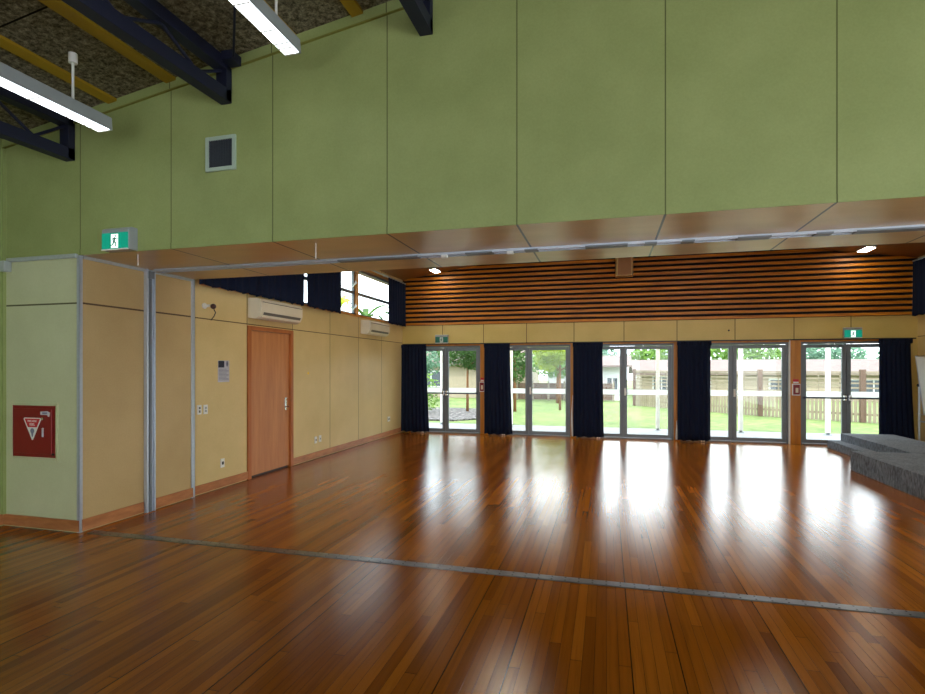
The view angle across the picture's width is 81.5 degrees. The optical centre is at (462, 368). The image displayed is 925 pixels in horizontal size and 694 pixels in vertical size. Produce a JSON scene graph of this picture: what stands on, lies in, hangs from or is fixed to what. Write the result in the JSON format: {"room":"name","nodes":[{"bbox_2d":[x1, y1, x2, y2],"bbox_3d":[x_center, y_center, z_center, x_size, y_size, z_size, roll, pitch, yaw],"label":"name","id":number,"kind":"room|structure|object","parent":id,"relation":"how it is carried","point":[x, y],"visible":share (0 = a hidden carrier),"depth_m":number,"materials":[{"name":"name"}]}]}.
{"room":"community hall","nodes":[
{"label":"community hall","id":0,"kind":"room"},
{"bbox_2d":[0,139,2,525],"bbox_3d":[-6.151,-0.414,0.187,0.120,4.028,11.180,0,0,15],"label":"wall","id":1,"kind":"structure","parent":0,"point":[0,139],"depth_m":5.44,"materials":[{"name":"green paint"}]},
{"bbox_2d":[0,514,2,524],"bbox_3d":[-6.087,1.534,0.160,0.018,0.108,10.960,0,0,15],"label":"baseboard","id":2,"kind":"structure","parent":1,"relation":"attached to","point":[1,515],"depth_m":5.43,"materials":[{"name":"brown wood"}]},
{"bbox_2d":[1,148,5,513],"bbox_3d":[-4.662,-0.374,5.457,0.030,3.708,0.030,0,0,15],"label":"trim","id":3,"kind":"structure","parent":1,"relation":"attached to","point":[3,151],"depth_m":5.44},
{"bbox_2d":[0,0,390,138],"bbox_3d":[-0.748,-3.329,-2.967,12.350,2.064,14.280,0,0,15],"label":"ceiling","id":4,"kind":"structure","parent":0,"point":[30,24],"depth_m":4.38,"materials":[{"name":"brown"}]},
{"bbox_2d":[0,86,74,161],"bbox_3d":[-4.687,-2.159,2.018,0.110,0.572,6.677,0,0,15],"label":"roof truss","id":5,"kind":"object","parent":4,"relation":"attached to","point":[65,151],"visible":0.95,"depth_m":4.92,"materials":[{"name":"black metal"}]},
{"bbox_2d":[0,51,111,131],"bbox_3d":[-3.588,-2.327,2.974,0.132,0.523,3.600,0,0,15],"label":"pendant light","id":6,"kind":"object","parent":4,"relation":"hanging from","point":[11,79],"visible":1,"depth_m":4.25,"materials":[{"name":"white metal"}]},
{"bbox_2d":[0,34,116,103],"bbox_3d":[-4.363,-2.533,1.200,0.100,0.040,8.062,0,0,15],"label":"batten","id":7,"kind":"object","parent":4,"relation":"attached to","point":[5,43],"visible":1,"depth_m":4.53,"materials":[{"name":"wood"}]},
{"bbox_2d":[38,0,175,82],"bbox_3d":[-3.713,-2.637,1.026,0.105,0.040,8.062,0,0,15],"label":"batten","id":8,"kind":"object","parent":4,"relation":"attached to","point":[58,6],"visible":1,"depth_m":4.28,"materials":[{"name":"wood"}]},
{"bbox_2d":[61,0,231,104],"bbox_3d":[-2.963,-2.462,1.557,0.110,0.518,6.677,0,0,15],"label":"roof truss","id":9,"kind":"object","parent":4,"relation":"attached to","point":[102,12],"visible":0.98,"depth_m":4.09,"materials":[{"name":"black metal"}]},
{"bbox_2d":[221,6,240,67],"bbox_3d":[-1.813,-2.762,4.165,0.159,0.215,1.258,0,0,-21],"label":"rod","id":10,"kind":"object","parent":9,"relation":"attached to","point":[230,57],"visible":1,"depth_m":4.61,"materials":[{"name":"blue paint"}]},
{"bbox_2d":[229,0,300,55],"bbox_3d":[-1.776,-2.651,2.432,0.132,0.461,3.600,0,0,15],"label":"pendant light","id":11,"kind":"object","parent":4,"relation":"hanging from","point":[268,21],"visible":1,"depth_m":3.84,"materials":[{"name":"white metal"}]},
{"bbox_2d":[264,0,295,34],"bbox_3d":[-2.511,-2.830,0.704,0.105,0.040,8.062,0,0,15],"label":"batten","id":12,"kind":"object","parent":4,"relation":"attached to","point":[264,0],"visible":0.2,"depth_m":4.37,"materials":[{"name":"metal"}]},
{"bbox_2d":[340,0,362,16],"bbox_3d":[-1.909,-2.927,0.543,0.100,0.040,8.062,0,0,15],"label":"batten","id":13,"kind":"object","parent":4,"relation":"attached to","point":[353,8],"visible":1,"depth_m":4.34,"materials":[{"name":"yellow wood"}]},
{"bbox_2d":[399,0,432,35],"bbox_3d":[-1.152,-2.764,1.072,0.110,0.497,6.677,0,0,15],"label":"roof truss","id":14,"kind":"object","parent":4,"relation":"attached to","point":[420,12],"visible":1,"depth_m":4.11,"materials":[{"name":"black metal"}]},
{"bbox_2d":[83,259,402,531],"bbox_3d":[-2.667,-0.375,9.518,0.185,3.950,8.792,0,0,15],"label":"wall","id":15,"kind":"structure","parent":0,"point":[351,387],"depth_m":6.76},
{"bbox_2d":[83,256,191,280],"bbox_3d":[-3.521,-1.085,5.930,0.020,0.029,1.415,0,0,15],"label":"trim","id":16,"kind":"structure","parent":15,"relation":"attached to","point":[84,257],"depth_m":5.73,"materials":[{"name":"metal"}]},
{"bbox_2d":[144,269,155,512],"bbox_3d":[-3.486,0.250,5.992,0.055,2.700,0.117,0,0,15],"label":"post","id":17,"kind":"object","parent":15,"relation":"attached to","point":[149,275],"visible":0.94,"depth_m":5.98,"materials":[{"name":"metal"}]},
{"bbox_2d":[191,279,194,497],"bbox_3d":[-3.368,0.250,6.651,0.084,2.700,0.057,0,0,15],"label":"trim","id":18,"kind":"structure","parent":15,"relation":"attached to","point":[193,280],"depth_m":6.64,"materials":[{"name":"metal"}]},
{"bbox_2d":[197,405,201,414],"bbox_3d":[-3.328,0.525,6.792,0.018,0.118,0.072,0,0,15],"label":"light switch","id":19,"kind":"object","parent":15,"relation":"attached to","point":[199,407],"visible":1,"depth_m":6.78,"materials":[{"name":"white plastic"}]},
{"bbox_2d":[203,405,207,413],"bbox_3d":[-3.299,0.528,6.898,0.018,0.118,0.072,0,0,15],"label":"light switch","id":20,"kind":"object","parent":15,"relation":"attached to","point":[205,407],"visible":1,"depth_m":6.89,"materials":[{"name":"white plastic"}]},
{"bbox_2d":[202,303,215,319],"bbox_3d":[-3.253,-0.727,6.894,0.173,0.221,0.079,0,0,-14],"label":"security sensor","id":21,"kind":"object","parent":15,"relation":"attached to","point":[204,305],"visible":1,"depth_m":6.88,"materials":[{"name":"white plastic"}]},
{"bbox_2d":[220,458,224,467],"bbox_3d":[-3.218,1.270,7.202,0.018,0.118,0.075,0,0,15],"label":"power outlet","id":22,"kind":"object","parent":15,"relation":"attached to","point":[222,461],"visible":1,"depth_m":7.20,"materials":[{"name":"white plastic"}]},
{"bbox_2d":[218,360,228,381],"bbox_3d":[-3.219,0.040,7.234,0.008,0.290,0.220,0,0,15],"label":"notice","id":23,"kind":"object","parent":15,"relation":"attached to","point":[223,366],"visible":1,"depth_m":7.23,"materials":[{"name":"paper"}]},
{"bbox_2d":[82,427,401,530],"bbox_3d":[-2.611,1.532,9.405,0.051,0.113,8.620,0,0,15],"label":"baseboard","id":24,"kind":"structure","parent":15,"relation":"attached to","point":[101,519],"depth_m":6.62,"materials":[{"name":"brown wood"}]},
{"bbox_2d":[247,325,293,479],"bbox_3d":[-2.971,0.492,8.272,0.181,2.215,1.155,0,0,15],"label":"door","id":25,"kind":"structure","parent":15,"relation":"in","point":[270,351],"depth_m":8.24,"materials":[{"name":"brown wood"}]},
{"bbox_2d":[248,298,302,324],"bbox_3d":[-2.835,-0.861,8.213,0.234,0.309,1.080,0,0,15],"label":"air conditioner","id":26,"kind":"object","parent":15,"relation":"attached to","point":[258,308],"visible":1,"depth_m":7.98,"materials":[{"name":"beige plastic"}]},
{"bbox_2d":[201,271,394,324],"bbox_3d":[-2.528,-1.603,10.046,0.180,1.075,6.640,0,0,15],"label":"window","id":27,"kind":"structure","parent":15,"relation":"in","point":[354,291],"depth_m":11.15,"materials":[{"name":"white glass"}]},
{"bbox_2d":[361,320,389,336],"bbox_3d":[-1.893,-0.861,11.734,0.234,0.309,1.030,0,0,15],"label":"air conditioner","id":28,"kind":"object","parent":15,"relation":"attached to","point":[368,327],"visible":1,"depth_m":11.44,"materials":[{"name":"beige plastic"}]},
{"bbox_2d":[371,270,405,284],"bbox_3d":[-2.388,-2.112,10.101,0.122,0.025,7.040,0,0,15],"label":"track","id":29,"kind":"object","parent":15,"relation":"attached to","point":[371,270],"visible":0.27,"depth_m":12.37,"materials":[{"name":"metal"}]},
{"bbox_2d":[307,272,340,313],"bbox_3d":[-2.463,-1.567,9.630,0.050,1.067,1.213,0,0,15],"label":"curtain","id":30,"kind":"object","parent":29,"relation":"hanging from","point":[323,289],"visible":0.61,"depth_m":9.62,"materials":[{"name":"fabric"}]},
{"bbox_2d":[388,278,405,326],"bbox_3d":[-1.571,-1.567,12.957,0.062,1.067,1.103,0,0,15],"label":"curtain","id":31,"kind":"object","parent":29,"relation":"hanging from","point":[396,290],"visible":1,"depth_m":12.88,"materials":[{"name":"fabric"}]},
{"bbox_2d":[0,432,924,693],"bbox_3d":[0.787,1.660,2.765,12.250,0.120,20.050,0,0,15],"label":"floor","id":32,"kind":"structure","parent":0,"point":[81,613],"depth_m":4.13,"materials":[{"name":"brown wood"}]},
{"bbox_2d":[87,530,924,618],"bbox_3d":[1.570,1.596,3.853,10.760,0.008,0.095,0,0,15],"label":"floor strip","id":33,"kind":"object","parent":32,"relation":"on","point":[885,611],"visible":1,"depth_m":4.08,"materials":[{"name":"metal"}]},
{"bbox_2d":[827,440,875,455],"bbox_3d":[7.123,1.522,9.535,0.230,0.155,2.615,0,0,15],"label":"block","id":34,"kind":"object","parent":32,"relation":"on","point":[837,445],"visible":0.49,"depth_m":10.14,"materials":[{"name":"grey carpet"}]},
{"bbox_2d":[841,433,924,453],"bbox_3d":[7.681,1.450,9.385,0.915,0.300,2.615,0,0,15],"label":"block","id":35,"kind":"object","parent":32,"relation":"on","point":[875,442],"visible":0.68,"depth_m":9.53,"materials":[{"name":"grey carpet"}]},
{"bbox_2d":[851,451,924,500],"bbox_3d":[6.421,1.450,6.273,1.740,0.300,4.040,0,0,15],"label":"block","id":36,"kind":"object","parent":32,"relation":"on","point":[905,472],"visible":1,"depth_m":7.41,"materials":[{"name":"grey carpet"}]},
{"bbox_2d":[915,355,924,440],"bbox_3d":[8.538,0.680,9.464,0.390,1.840,1.920,0,0,15],"label":"whiteboard","id":37,"kind":"object","parent":32,"relation":"on","point":[920,361],"visible":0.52,"depth_m":10.27,"materials":[{"name":"ceramic"}]},
{"bbox_2d":[6,0,924,532],"bbox_3d":[1.117,-1.290,3.997,11.950,5.780,0.140,0,0,15],"label":"wall","id":38,"kind":"structure","parent":0,"point":[509,108],"depth_m":4.19,"materials":[{"name":"green paint"}]},
{"bbox_2d":[10,402,58,460],"bbox_3d":[-4.276,0.628,5.363,0.625,0.573,0.050,0,0,15],"label":"cabinet","id":39,"kind":"object","parent":38,"relation":"attached to","point":[34,427],"visible":1,"depth_m":5.34,"materials":[{"name":"red metal"}]},
{"bbox_2d":[0,253,77,271],"bbox_3d":[-4.195,-1.044,5.308,0.940,0.137,0.075,0,0,15],"label":"conduit","id":40,"kind":"object","parent":38,"relation":"attached to","point":[5,266],"visible":1,"depth_m":5.34,"materials":[{"name":"metal"}]},
{"bbox_2d":[3,514,78,531],"bbox_3d":[-4.199,1.534,5.338,0.987,0.108,0.018,0,0,15],"label":"baseboard","id":41,"kind":"structure","parent":38,"relation":"attached to","point":[8,519],"depth_m":5.32,"materials":[{"name":"brown wood"}]},
{"bbox_2d":[77,255,82,532],"bbox_3d":[-3.730,0.251,5.234,0.036,2.699,0.034,0,0,15],"label":"trim","id":42,"kind":"structure","parent":38,"relation":"attached to","point":[80,258],"depth_m":5.22,"materials":[{"name":"metal"}]},
{"bbox_2d":[101,227,137,252],"bbox_3d":[-3.212,-1.204,5.026,0.315,0.216,0.112,0,0,15],"label":"exit sign","id":43,"kind":"object","parent":38,"relation":"attached to","point":[125,239],"visible":1,"depth_m":4.98,"materials":[{"name":"green plastic"}]},
{"bbox_2d":[2,0,403,148],"bbox_3d":[1.096,-3.212,3.921,11.950,1.937,0.018,0,0,15],"label":"trim","id":44,"kind":"structure","parent":38,"relation":"attached to","point":[380,9],"depth_m":4.68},
{"bbox_2d":[205,134,235,172],"bbox_3d":[-2.156,-1.916,4.790,0.313,0.308,0.022,0,0,15],"label":"air vent","id":45,"kind":"object","parent":38,"relation":"in","point":[220,151],"visible":1,"depth_m":4.79,"materials":[{"name":"black plastic"}]},
{"bbox_2d":[6,187,924,257],"bbox_3d":[1.099,-1.127,3.929,11.950,0.057,0.006,0,0,15],"label":"trim","id":46,"kind":"structure","parent":38,"relation":"attached to","point":[910,192],"depth_m":4.06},
{"bbox_2d":[81,196,924,279],"bbox_3d":[1.741,-1.125,4.530,11.020,0.050,1.487,0,0,15],"label":"bulkhead soffit","id":47,"kind":"structure","parent":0,"point":[898,211],"depth_m":4.66,"materials":[{"name":"brown wood"}]},
{"bbox_2d":[199,274,303,305],"bbox_3d":[-2.951,-1.567,7.806,0.066,1.067,2.389,0,0,15],"label":"curtain","id":48,"kind":"object","parent":47,"relation":"hanging from","point":[288,288],"visible":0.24,"depth_m":7.98,"materials":[{"name":"fabric"}]},
{"bbox_2d":[154,224,924,272],"bbox_3d":[1.823,-1.073,4.595,10.855,0.055,0.120,0,0,15],"label":"track","id":49,"kind":"object","parent":47,"relation":"attached to","point":[921,227],"visible":1,"depth_m":4.80,"materials":[{"name":"metal"}]},
{"bbox_2d":[359,242,924,284],"bbox_3d":[2.935,-2.644,8.950,12.000,0.993,8.070,0,0,15],"label":"ceiling","id":50,"kind":"structure","parent":0,"point":[902,249],"depth_m":10.87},
{"bbox_2d":[429,267,440,272],"bbox_3d":[-0.655,-2.344,12.805,0.150,0.080,0.440,0,0,15],"label":"ceiling light","id":51,"kind":"object","parent":50,"relation":"attached to","point":[433,269],"visible":0.93,"depth_m":12.70,"materials":[{"name":"white plastic"}]},
{"bbox_2d":[857,245,876,251],"bbox_3d":[7.908,-2.347,10.512,0.160,0.082,0.440,0,0,15],"label":"ceiling light","id":52,"kind":"object","parent":50,"relation":"attached to","point":[865,248],"visible":0.93,"depth_m":10.44,"materials":[{"name":"white plastic"}]},
{"bbox_2d":[858,247,874,251],"bbox_3d":[7.908,-2.320,10.512,0.136,0.028,0.416,0,0,15],"label":"diffuser","id":53,"kind":"object","parent":52,"relation":"attached to","point":[862,249],"depth_m":10.51,"materials":[{"name":"beige plastic"}]},
{"bbox_2d":[403,315,917,439],"bbox_3d":[3.818,-0.760,12.249,11.300,4.720,0.160,0,0,15],"label":"wall","id":54,"kind":"structure","parent":0,"point":[900,326],"depth_m":11.86,"materials":[{"name":"beige wood"}]},
{"bbox_2d":[435,335,448,342],"bbox_3d":[-0.513,-0.724,13.289,0.335,0.212,0.072,0,0,15],"label":"exit sign","id":55,"kind":"object","parent":54,"relation":"attached to","point":[438,338],"visible":1,"depth_m":13.26,"materials":[{"name":"green plastic"}]},
{"bbox_2d":[411,344,479,433],"bbox_3d":[-0.420,0.503,13.358,1.860,2.194,0.190,0,0,15],"label":"door","id":56,"kind":"structure","parent":54,"relation":"in","point":[446,348],"depth_m":13.31,"materials":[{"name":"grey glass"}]},
{"bbox_2d":[479,378,483,391],"bbox_3d":[0.472,0.400,12.996,0.124,0.340,0.063,0,0,15],"label":"fire alarm","id":57,"kind":"object","parent":54,"relation":"attached to","point":[481,384],"visible":1,"depth_m":12.98,"materials":[{"name":"red plastic"}]},
{"bbox_2d":[480,344,487,433],"bbox_3d":[0.542,0.502,13.101,0.190,2.195,0.150,0,0,15],"label":"trim","id":58,"kind":"structure","parent":54,"relation":"attached to","point":[481,345],"depth_m":13.04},
{"bbox_2d":[499,343,569,436],"bbox_3d":[1.584,0.503,12.827,2.025,2.194,0.180,0,0,15],"label":"door","id":59,"kind":"structure","parent":54,"relation":"in","point":[529,347],"depth_m":12.77,"materials":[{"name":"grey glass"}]},
{"bbox_2d":[570,343,575,436],"bbox_3d":[2.592,0.502,12.552,0.125,2.195,0.150,0,0,15],"label":"trim","id":60,"kind":"structure","parent":54,"relation":"attached to","point":[571,344],"depth_m":12.49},
{"bbox_2d":[576,342,673,439],"bbox_3d":[3.682,0.503,12.265,2.190,2.194,0.180,0,0,15],"label":"door","id":61,"kind":"structure","parent":54,"relation":"in","point":[623,392],"depth_m":12.17,"materials":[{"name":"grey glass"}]},
{"bbox_2d":[402,338,915,344],"bbox_3d":[3.765,-0.598,12.129,10.900,0.024,0.100,0,0,15],"label":"track","id":62,"kind":"object","parent":54,"relation":"attached to","point":[843,338],"visible":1,"depth_m":11.86,"materials":[{"name":"black plastic"}]},
{"bbox_2d":[401,345,428,432],"bbox_3d":[-1.189,0.501,13.364,0.735,2.173,0.086,0,0,12],"label":"curtain","id":63,"kind":"object","parent":62,"relation":"hanging from","point":[414,394],"visible":1,"depth_m":13.36,"materials":[{"name":"blue fabric"}]},
{"bbox_2d":[484,344,511,434],"bbox_3d":[0.845,0.501,12.816,0.687,2.173,0.094,0,0,11],"label":"curtain","id":64,"kind":"object","parent":62,"relation":"hanging from","point":[497,380],"visible":1,"depth_m":12.82,"materials":[{"name":"blue fabric"}]},
{"bbox_2d":[571,342,603,437],"bbox_3d":[2.856,0.501,12.293,0.732,2.173,0.090,0,0,15],"label":"curtain","id":65,"kind":"object","parent":62,"relation":"hanging from","point":[587,398],"visible":1,"depth_m":12.27,"materials":[{"name":"blue fabric"}]},
{"bbox_2d":[675,341,711,441],"bbox_3d":[5.035,0.501,11.710,0.725,2.173,0.093,0,0,15],"label":"curtain","id":66,"kind":"object","parent":62,"relation":"hanging from","point":[693,357],"visible":1,"depth_m":11.70,"materials":[{"name":"blue fabric"}]},
{"bbox_2d":[878,339,914,438],"bbox_3d":[8.685,0.501,10.730,0.654,2.173,0.089,0,0,15],"label":"curtain","id":67,"kind":"object","parent":62,"relation":"hanging from","point":[896,417],"visible":0.95,"depth_m":10.72,"materials":[{"name":"blue fabric"}]},
{"bbox_2d":[403,248,917,325],"bbox_3d":[3.794,-2.043,12.161,11.000,1.955,0.062,0,0,15],"label":"lining","id":68,"kind":"object","parent":54,"relation":"attached to","point":[784,283],"visible":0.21,"depth_m":11.91,"materials":[{"name":"brown wood"}]},
{"bbox_2d":[615,257,632,277],"bbox_3d":[3.626,-2.330,12.035,0.380,0.540,0.270,0,0,15],"label":"wall speaker","id":69,"kind":"object","parent":68,"relation":"attached to","point":[623,266],"visible":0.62,"depth_m":11.92,"materials":[{"name":"brown wood"}]},
{"bbox_2d":[674,342,679,440],"bbox_3d":[4.773,0.502,11.968,0.130,2.195,0.150,0,0,15],"label":"trim","id":70,"kind":"structure","parent":54,"relation":"attached to","point":[675,343],"depth_m":11.90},
{"bbox_2d":[686,340,788,443],"bbox_3d":[5.873,0.503,11.678,2.205,2.194,0.180,0,0,15],"label":"door","id":71,"kind":"structure","parent":54,"relation":"in","point":[732,393],"depth_m":11.60,"materials":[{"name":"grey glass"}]},
{"bbox_2d":[788,340,789,443],"bbox_3d":[6.916,0.503,11.381,0.025,2.194,0.115,0,0,15],"label":"door frame","id":72,"kind":"structure","parent":54,"relation":"attached to","point":[789,340],"depth_m":11.33,"materials":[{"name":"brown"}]},
{"bbox_2d":[790,340,800,444],"bbox_3d":[7.024,0.502,11.359,0.195,2.195,0.162,0,0,15],"label":"trim","id":73,"kind":"structure","parent":54,"relation":"attached to","point":[795,345],"depth_m":11.28,"materials":[{"name":"brown wood"}]},
{"bbox_2d":[792,379,799,395],"bbox_3d":[6.993,0.400,11.251,0.148,0.340,0.063,0,0,15],"label":"fire alarm","id":74,"kind":"object","parent":54,"relation":"attached to","point":[795,387],"visible":1,"depth_m":11.24,"materials":[{"name":"red plastic"}]},
{"bbox_2d":[801,339,878,444],"bbox_3d":[7.948,0.503,11.118,1.775,2.194,0.190,0,0,15],"label":"door","id":75,"kind":"structure","parent":54,"relation":"in","point":[846,396],"depth_m":11.12,"materials":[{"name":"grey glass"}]},
{"bbox_2d":[843,327,861,337],"bbox_3d":[8.000,-0.729,11.010,0.330,0.222,0.072,0,0,15],"label":"exit sign","id":76,"kind":"object","parent":54,"relation":"attached to","point":[848,332],"visible":1,"depth_m":10.98,"materials":[{"name":"green plastic"}]},
{"bbox_2d":[918,255,924,441],"bbox_3d":[8.101,-0.450,6.692,0.150,4.100,8.680,0,0,15],"label":"wall","id":77,"kind":"structure","parent":0,"point":[921,318],"depth_m":10.62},
{"bbox_2d":[912,256,924,315],"bbox_3d":[8.595,-1.587,9.117,0.150,1.117,3.264,0,0,15],"label":"curtain","id":78,"kind":"object","parent":77,"relation":"hanging from","point":[918,289],"visible":1,"depth_m":10.47,"materials":[{"name":"fabric"}]},
{"label":"outside","id":79,"kind":"structure","parent":0,"visible":0},
{"bbox_2d":[428,379,878,433],"bbox_3d":[12.336,1.742,46.077,90.000,0.195,64.600,0,0,15],"label":"lawn","id":80,"kind":"structure","parent":79,"point":[545,412],"depth_m":17.95,"materials":[{"name":"green plant"}]},
{"bbox_2d":[347,302,387,318],"bbox_3d":[-2.928,-0.212,16.955,1.871,3.705,1.586,0,0,15],"label":"palm","id":81,"kind":"object","parent":80,"relation":"on","point":[365,312],"visible":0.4,"depth_m":16.85,"materials":[{"name":"green plant"}]},
{"bbox_2d":[426,351,452,374],"bbox_3d":[-1.810,-0.049,24.794,3.104,3.378,3.091,0,0,15],"label":"tree","id":82,"kind":"object","parent":80,"relation":"on","point":[430,365],"visible":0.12,"depth_m":24.48,"materials":[{"name":"green plant"}]},
{"bbox_2d":[427,350,538,397],"bbox_3d":[-3.493,0.140,33.545,16.900,3.920,6.000,0,0,15],"label":"house","id":83,"kind":"structure","parent":80,"relation":"on","point":[457,375],"depth_m":30.11,"materials":[{"name":"beige"}]},
{"bbox_2d":[513,350,524,411],"bbox_3d":[1.945,0.064,20.383,1.324,3.153,1.305,0,0,15],"label":"tree","id":84,"kind":"object","parent":80,"relation":"on","point":[516,364],"visible":0.19,"depth_m":20.32,"materials":[{"name":"green plant"}]},
{"bbox_2d":[524,350,565,402],"bbox_3d":[4.484,0.184,25.277,3.264,2.913,3.269,0,0,15],"label":"tree","id":85,"kind":"object","parent":80,"relation":"on","point":[550,374],"visible":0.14,"depth_m":25.14,"materials":[{"name":"green plant"}]},
{"bbox_2d":[532,350,565,409],"bbox_3d":[3.844,0.064,21.014,2.686,3.152,2.523,0,0,15],"label":"tree","id":86,"kind":"object","parent":80,"relation":"on","point":[557,357],"visible":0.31,"depth_m":20.88,"materials":[{"name":"green plant"}]},
{"bbox_2d":[513,381,613,400],"bbox_3d":[4.385,1.145,27.398,6.480,0.990,0.100,0,0,15],"label":"fence","id":87,"kind":"object","parent":80,"relation":"on","point":[548,385],"visible":0.37,"depth_m":27.41,"materials":[{"name":"beige wood"}]},
{"bbox_2d":[540,355,631,400],"bbox_3d":[6.517,0.665,28.691,4.750,2.670,2.800,0,0,15],"label":"house","id":88,"kind":"structure","parent":80,"relation":"on","point":[611,364],"depth_m":27.46,"materials":[{"name":"white"}]},
{"bbox_2d":[602,350,619,355],"bbox_3d":[9.984,-0.238,42.818,5.660,3.757,5.604,0,0,15],"label":"tree","id":89,"kind":"object","parent":80,"relation":"on","point":[604,352],"visible":0.02,"depth_m":41.87,"materials":[{"name":"green plant"}]},
{"bbox_2d":[627,349,667,359],"bbox_3d":[15.715,-0.403,42.442,5.830,4.087,5.620,0,0,15],"label":"tree","id":90,"kind":"object","parent":80,"relation":"on","point":[637,354],"visible":0.23,"depth_m":41.20,"materials":[{"name":"green plant"}]},
{"bbox_2d":[711,344,782,359],"bbox_3d":[21.003,-0.496,39.952,5.756,4.271,5.678,0,0,15],"label":"tree","id":91,"kind":"object","parent":80,"relation":"on","point":[754,353],"visible":0.23,"depth_m":38.57,"materials":[{"name":"green plant"}]},
{"bbox_2d":[628,359,878,401],"bbox_3d":[22.269,1.150,29.235,25.100,3.300,7.000,0,0,15],"label":"house","id":92,"kind":"structure","parent":80,"relation":"on","point":[767,364],"depth_m":28.45,"materials":[{"name":"beige"}]},
{"bbox_2d":[633,369,878,422],"bbox_3d":[10.382,0.840,18.871,0.959,1.600,11.392,0,0,-34],"label":"fence","id":93,"kind":"object","parent":80,"relation":"on","point":[638,400],"visible":0.41,"depth_m":18.13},
{"bbox_2d":[806,347,871,358],"bbox_3d":[26.750,-0.310,39.486,5.635,3.899,5.586,0,0,15],"label":"tree","id":94,"kind":"object","parent":80,"relation":"on","point":[813,353],"visible":0.17,"depth_m":38.19,"materials":[{"name":"green plant"}]},
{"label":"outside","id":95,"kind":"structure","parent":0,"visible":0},
{"bbox_2d":[428,407,475,420],"bbox_3d":[-2.685,1.625,20.129,8.400,0.050,5.500,0,0,15],"label":"mulch","id":96,"kind":"object","parent":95,"point":[455,414],"visible":0.18,"depth_m":18.59,"materials":[{"name":"gravel"}]},
{"bbox_2d":[427,373,439,409],"bbox_3d":[-1.331,0.898,19.421,1.088,1.484,1.003,0,0,15],"label":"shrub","id":97,"kind":"object","parent":96,"relation":"on","point":[429,377],"visible":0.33,"depth_m":19.30,"materials":[{"name":"green plant"}]},
{"bbox_2d":[437,351,475,410],"bbox_3d":[0.190,0.045,20.048,2.436,3.190,2.511,0,0,15],"label":"tree","id":98,"kind":"object","parent":96,"relation":"on","point":[468,358],"visible":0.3,"depth_m":19.69,"materials":[{"name":"green plant"}]},
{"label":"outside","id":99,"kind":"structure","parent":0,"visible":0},
{"bbox_2d":[429,423,840,439],"bbox_3d":[3.660,1.740,13.669,80.000,0.200,2.500,0,0,15],"label":"path","id":100,"kind":"structure","parent":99,"point":[820,436],"depth_m":13.93,"materials":[{"name":"concrete"}]},
{"bbox_2d":[341,295,360,307],"bbox_3d":[-3.462,-0.211,14.642,1.499,3.702,1.509,0,0,15],"label":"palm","id":101,"kind":"object","parent":100,"relation":"on","point":[344,299],"visible":0.19,"depth_m":14.50,"materials":[{"name":"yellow plant"}]},
{"bbox_2d":[440,351,441,423],"bbox_3d":[-0.596,0.170,15.791,0.140,2.940,0.140,0,0,15],"label":"post","id":102,"kind":"object","parent":100,"relation":"on","point":[440,351],"visible":0.32,"depth_m":15.76,"materials":[{"name":"white metal"}]},
{"bbox_2d":[510,350,513,425],"bbox_3d":[1.374,0.170,15.264,0.140,2.940,0.140,0,0,15],"label":"post","id":103,"kind":"object","parent":100,"relation":"on","point":[511,351],"visible":0.27,"depth_m":15.22,"materials":[{"name":"white metal"}]},
{"bbox_2d":[655,349,659,429],"bbox_3d":[5.180,0.170,14.245,0.140,2.940,0.140,0,0,15],"label":"post","id":104,"kind":"object","parent":100,"relation":"on","point":[657,350],"visible":0.65,"depth_m":14.20,"materials":[{"name":"white metal"}]},
{"bbox_2d":[738,348,743,432],"bbox_3d":[7.112,0.170,13.728,0.140,2.940,0.140,0,0,15],"label":"post","id":105,"kind":"object","parent":100,"relation":"on","point":[740,350],"visible":0.63,"depth_m":13.69,"materials":[{"name":"white paint"}]},
{"bbox_2d":[824,348,830,434],"bbox_3d":[8.996,0.170,13.223,0.140,2.940,0.140,0,0,15],"label":"post","id":106,"kind":"object","parent":100,"relation":"on","point":[827,350],"visible":0.62,"depth_m":13.19,"materials":[{"name":"white paint"}]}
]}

